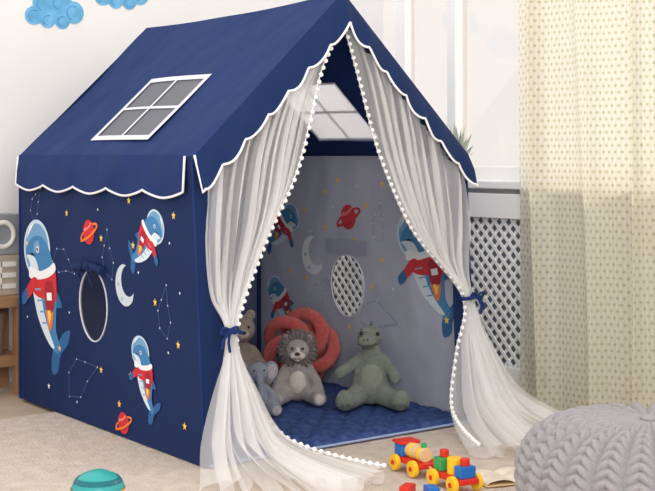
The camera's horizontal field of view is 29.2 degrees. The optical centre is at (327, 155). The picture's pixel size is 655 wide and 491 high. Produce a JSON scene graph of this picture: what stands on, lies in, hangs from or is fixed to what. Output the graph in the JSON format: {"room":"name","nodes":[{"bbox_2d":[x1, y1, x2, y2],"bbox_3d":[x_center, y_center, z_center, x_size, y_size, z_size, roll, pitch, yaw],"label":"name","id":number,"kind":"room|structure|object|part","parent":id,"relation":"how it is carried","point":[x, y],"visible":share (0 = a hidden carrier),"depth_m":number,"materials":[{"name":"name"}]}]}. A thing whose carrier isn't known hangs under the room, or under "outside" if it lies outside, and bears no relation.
{"room":"children's room","nodes":[
{"label":"children's room","id":0,"kind":"room"},
{"bbox_2d":[0,0,290,350],"bbox_3d":[-2.408,-0.380,4.096,6.000,2.700,0.100,0,0,-37],"label":"wall","id":1,"kind":"structure","parent":0,"point":[43,71],"depth_m":5.02,"materials":[{"name":"white paint"}]},
{"bbox_2d":[9,367,11,382],"bbox_3d":[-2.373,0.840,4.050,5.500,0.085,0.016,0,0,-37],"label":"baseboard","id":2,"kind":"structure","parent":1,"relation":"attached to","point":[10,368],"depth_m":4.90,"materials":[{"name":"white"}]},
{"bbox_2d":[25,0,83,28],"bbox_3d":[-1.087,-0.589,5.022,0.253,0.161,0.003,0,0,-37],"label":"sticker","id":3,"kind":"object","parent":1,"relation":"attached to","point":[48,13],"visible":1,"depth_m":5.02,"materials":[{"name":"blue paper"}]},
{"bbox_2d":[96,0,147,9],"bbox_3d":[-0.847,-0.687,5.202,0.253,0.161,0.003,0,0,-37],"label":"sticker","id":4,"kind":"object","parent":1,"relation":"attached to","point":[128,4],"visible":1,"depth_m":5.20,"materials":[{"name":"blue paper"}]},
{"bbox_2d":[0,383,548,418],"bbox_3d":[-0.580,0.932,1.830,6.600,0.100,6.200,0,0,-37],"label":"floor","id":5,"kind":"structure","parent":0,"point":[11,405],"depth_m":4.43,"materials":[{"name":"beige carpet"}]},
{"bbox_2d":[0,294,18,394],"bbox_3d":[-1.658,0.702,4.397,1.240,0.370,0.240,0,0,-37],"label":"wooden bench","id":6,"kind":"object","parent":5,"relation":"on","point":[8,358],"visible":0.56,"depth_m":4.65,"materials":[{"name":"brown wood"}]},
{"bbox_2d":[0,311,4,353],"bbox_3d":[-1.317,0.657,4.641,0.262,0.150,0.172,0,0,-37],"label":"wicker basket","id":7,"kind":"object","parent":6,"relation":"on","point":[2,313],"visible":1,"depth_m":4.67,"materials":[{"name":"brown"}]},
{"bbox_2d":[0,349,15,360],"bbox_3d":[-1.658,0.742,4.397,1.160,0.016,0.200,0,0,-37],"label":"shelf","id":8,"kind":"object","parent":6,"relation":"attached to","point":[7,355],"depth_m":4.65,"materials":[{"name":"brown wood"}]},
{"bbox_2d":[0,254,18,295],"bbox_3d":[-1.219,0.442,4.711,0.150,0.150,0.110,0,0,-37],"label":"block","id":9,"kind":"object","parent":6,"relation":"on","point":[9,264],"visible":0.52,"depth_m":4.67,"materials":[{"name":"white wood"}]},
{"bbox_2d":[0,213,18,254],"bbox_3d":[-1.229,0.291,4.700,0.150,0.150,0.116,0,0,-37],"label":"block","id":10,"kind":"object","parent":9,"relation":"on","point":[9,222],"visible":0.93,"depth_m":4.67,"materials":[{"name":"white"}]},
{"bbox_3d":[-1.658,0.537,4.397,1.240,0.040,0.240,0,0,-37],"label":"seat","id":11,"kind":"part","parent":6,"relation":"part of","materials":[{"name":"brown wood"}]},
{"bbox_2d":[0,403,542,490],"bbox_3d":[-0.153,0.877,2.651,3.270,0.010,3.600,0,0,-37],"label":"rug","id":12,"kind":"object","parent":5,"relation":"on","point":[44,451],"visible":0.35,"depth_m":3.61,"materials":[{"name":"beige carpet"}]},
{"bbox_2d":[70,469,125,490],"bbox_3d":[-0.565,0.821,3.100,0.134,0.098,0.134,0,0,-37],"label":"spinning top","id":13,"kind":"object","parent":12,"relation":"on","point":[94,479],"visible":1,"depth_m":3.06,"materials":[{"name":"teal plastic"}]},
{"bbox_2d":[15,0,484,467],"bbox_3d":[-0.183,0.188,4.079,1.285,1.364,1.840,0,0,-37],"label":"tent","id":14,"kind":"object","parent":12,"relation":"on","point":[181,189],"visible":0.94,"depth_m":4.13,"materials":[{"name":"blue fabric"}]},
{"bbox_3d":[-0.569,-0.153,4.051,0.225,0.198,0.387,0,0,-37],"label":"skylight pane","id":15,"kind":"part","parent":14,"relation":"part of","materials":[{"name":"grey fabric"}]},
{"bbox_3d":[-0.572,-0.157,4.049,0.241,0.212,0.410,0,0,-37],"label":"skylight frame","id":16,"kind":"part","parent":14,"relation":"part of","materials":[{"name":"white fabric"}]},
{"bbox_2d":[225,310,271,392],"bbox_3d":[-0.313,0.703,4.560,0.207,0.282,0.192,0,0,-17],"label":"plush bear","id":17,"kind":"object","parent":14,"relation":"on","point":[249,353],"visible":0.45,"depth_m":4.56},
{"bbox_2d":[235,361,281,417],"bbox_3d":[-0.227,0.765,4.138,0.149,0.170,0.140,0,0,-14],"label":"elephant","id":18,"kind":"object","parent":14,"relation":"on","point":[258,372],"visible":0.98,"depth_m":4.13},
{"bbox_2d":[271,328,326,406],"bbox_3d":[-0.101,0.717,4.296,0.192,0.254,0.176,0,0,-1],"label":"lion","id":19,"kind":"object","parent":14,"relation":"on","point":[297,379],"visible":0.96,"depth_m":4.30},
{"bbox_2d":[263,307,340,378],"bbox_3d":[-0.094,0.700,4.620,0.285,0.286,0.169,0,0,0],"label":"pillow","id":20,"kind":"object","parent":14,"relation":"on","point":[324,334],"visible":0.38,"depth_m":4.57,"materials":[{"name":"red fabric"}]},
{"bbox_3d":[-0.001,-0.157,4.477,0.241,0.212,0.410,0,0,-37],"label":"skylight frame","id":21,"kind":"part","parent":14,"relation":"part of","materials":[{"name":"white fabric"}]},
{"bbox_2d":[334,321,409,410],"bbox_3d":[0.150,0.702,4.245,0.252,0.286,0.253,0,0,3],"label":"dinosaur","id":22,"kind":"object","parent":14,"relation":"on","point":[373,371],"visible":1,"depth_m":4.21,"materials":[{"name":"green fabric"}]},
{"bbox_2d":[399,482,415,490],"bbox_3d":[0.205,0.856,3.225,0.028,0.028,0.050,0,0,24],"label":"building block","id":23,"kind":"object","parent":12,"relation":"on","point":[407,486],"visible":1,"depth_m":3.21,"materials":[{"name":"red"}]},
{"bbox_2d":[423,484,439,490],"bbox_3d":[0.265,0.855,3.205,0.030,0.030,0.045,0,0,-16],"label":"building block","id":24,"kind":"object","parent":12,"relation":"on","point":[426,487],"visible":1,"depth_m":3.20,"materials":[{"name":"blue"}]},
{"bbox_2d":[389,437,482,490],"bbox_3d":[0.287,0.824,3.385,0.095,0.091,0.334,0,0,-29],"label":"train","id":25,"kind":"object","parent":12,"relation":"on","point":[457,471],"visible":0.98,"depth_m":3.33,"materials":[{"name":"red"}]},
{"bbox_2d":[476,467,514,487],"bbox_3d":[0.475,0.862,3.390,0.170,0.014,0.130,0,0,-20],"label":"picture book","id":26,"kind":"object","parent":12,"relation":"on","point":[504,476],"visible":0.45,"depth_m":3.36,"materials":[{"name":"brown paper"}]},
{"bbox_2d":[514,403,654,490],"bbox_3d":[0.742,0.733,2.900,0.618,0.274,0.620,0,0,-23],"label":"knitted pouf","id":27,"kind":"object","parent":12,"relation":"on","point":[595,447],"visible":1,"depth_m":2.76,"materials":[{"name":"grey fabric"}]},
{"bbox_2d":[333,192,520,402],"bbox_3d":[0.316,0.509,5.024,0.051,0.745,1.580,0,0,-37],"label":"radiator cover","id":28,"kind":"object","parent":5,"relation":"on","point":[494,218],"visible":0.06,"depth_m":4.63,"materials":[{"name":"white wood"}]},
{"bbox_3d":[0.316,0.509,5.024,0.050,0.745,1.580,0,0,-37],"label":"frame","id":29,"kind":"part","parent":28,"relation":"part of","materials":[{"name":"white wood"}]},
{"bbox_2d":[291,0,519,193],"bbox_3d":[1.590,-0.380,3.498,0.140,2.700,5.660,0,0,-37],"label":"wall","id":30,"kind":"structure","parent":0,"point":[379,15],"depth_m":5.38,"materials":[{"name":"white paint"}]},
{"bbox_2d":[395,0,519,179],"bbox_3d":[0.993,-0.660,4.326,0.070,1.540,2.310,0,0,-37],"label":"frame","id":31,"kind":"object","parent":30,"relation":"attached to","point":[457,10],"visible":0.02,"depth_m":4.95,"materials":[{"name":"white wood"}]},
{"bbox_2d":[468,179,519,189],"bbox_3d":[0.817,0.105,4.444,0.170,0.030,3.000,0,0,-37],"label":"trim","id":32,"kind":"structure","parent":30,"relation":"attached to","point":[483,184],"depth_m":4.58,"materials":[{"name":"white wood"}]},
{"bbox_2d":[449,123,472,155],"bbox_3d":[0.496,-0.022,4.778,0.076,0.220,0.210,0,0,-37],"label":"potted plant","id":33,"kind":"object","parent":32,"relation":"on","point":[460,138],"visible":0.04,"depth_m":4.77,"materials":[{"name":"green plant"}]},
{"bbox_2d":[518,0,654,415],"bbox_3d":[1.143,-0.313,3.750,0.094,2.378,2.000,0,0,-37],"label":"window curtain","id":34,"kind":"object","parent":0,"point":[587,67],"visible":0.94,"depth_m":4.10,"materials":[{"name":"fabric"}]}
]}

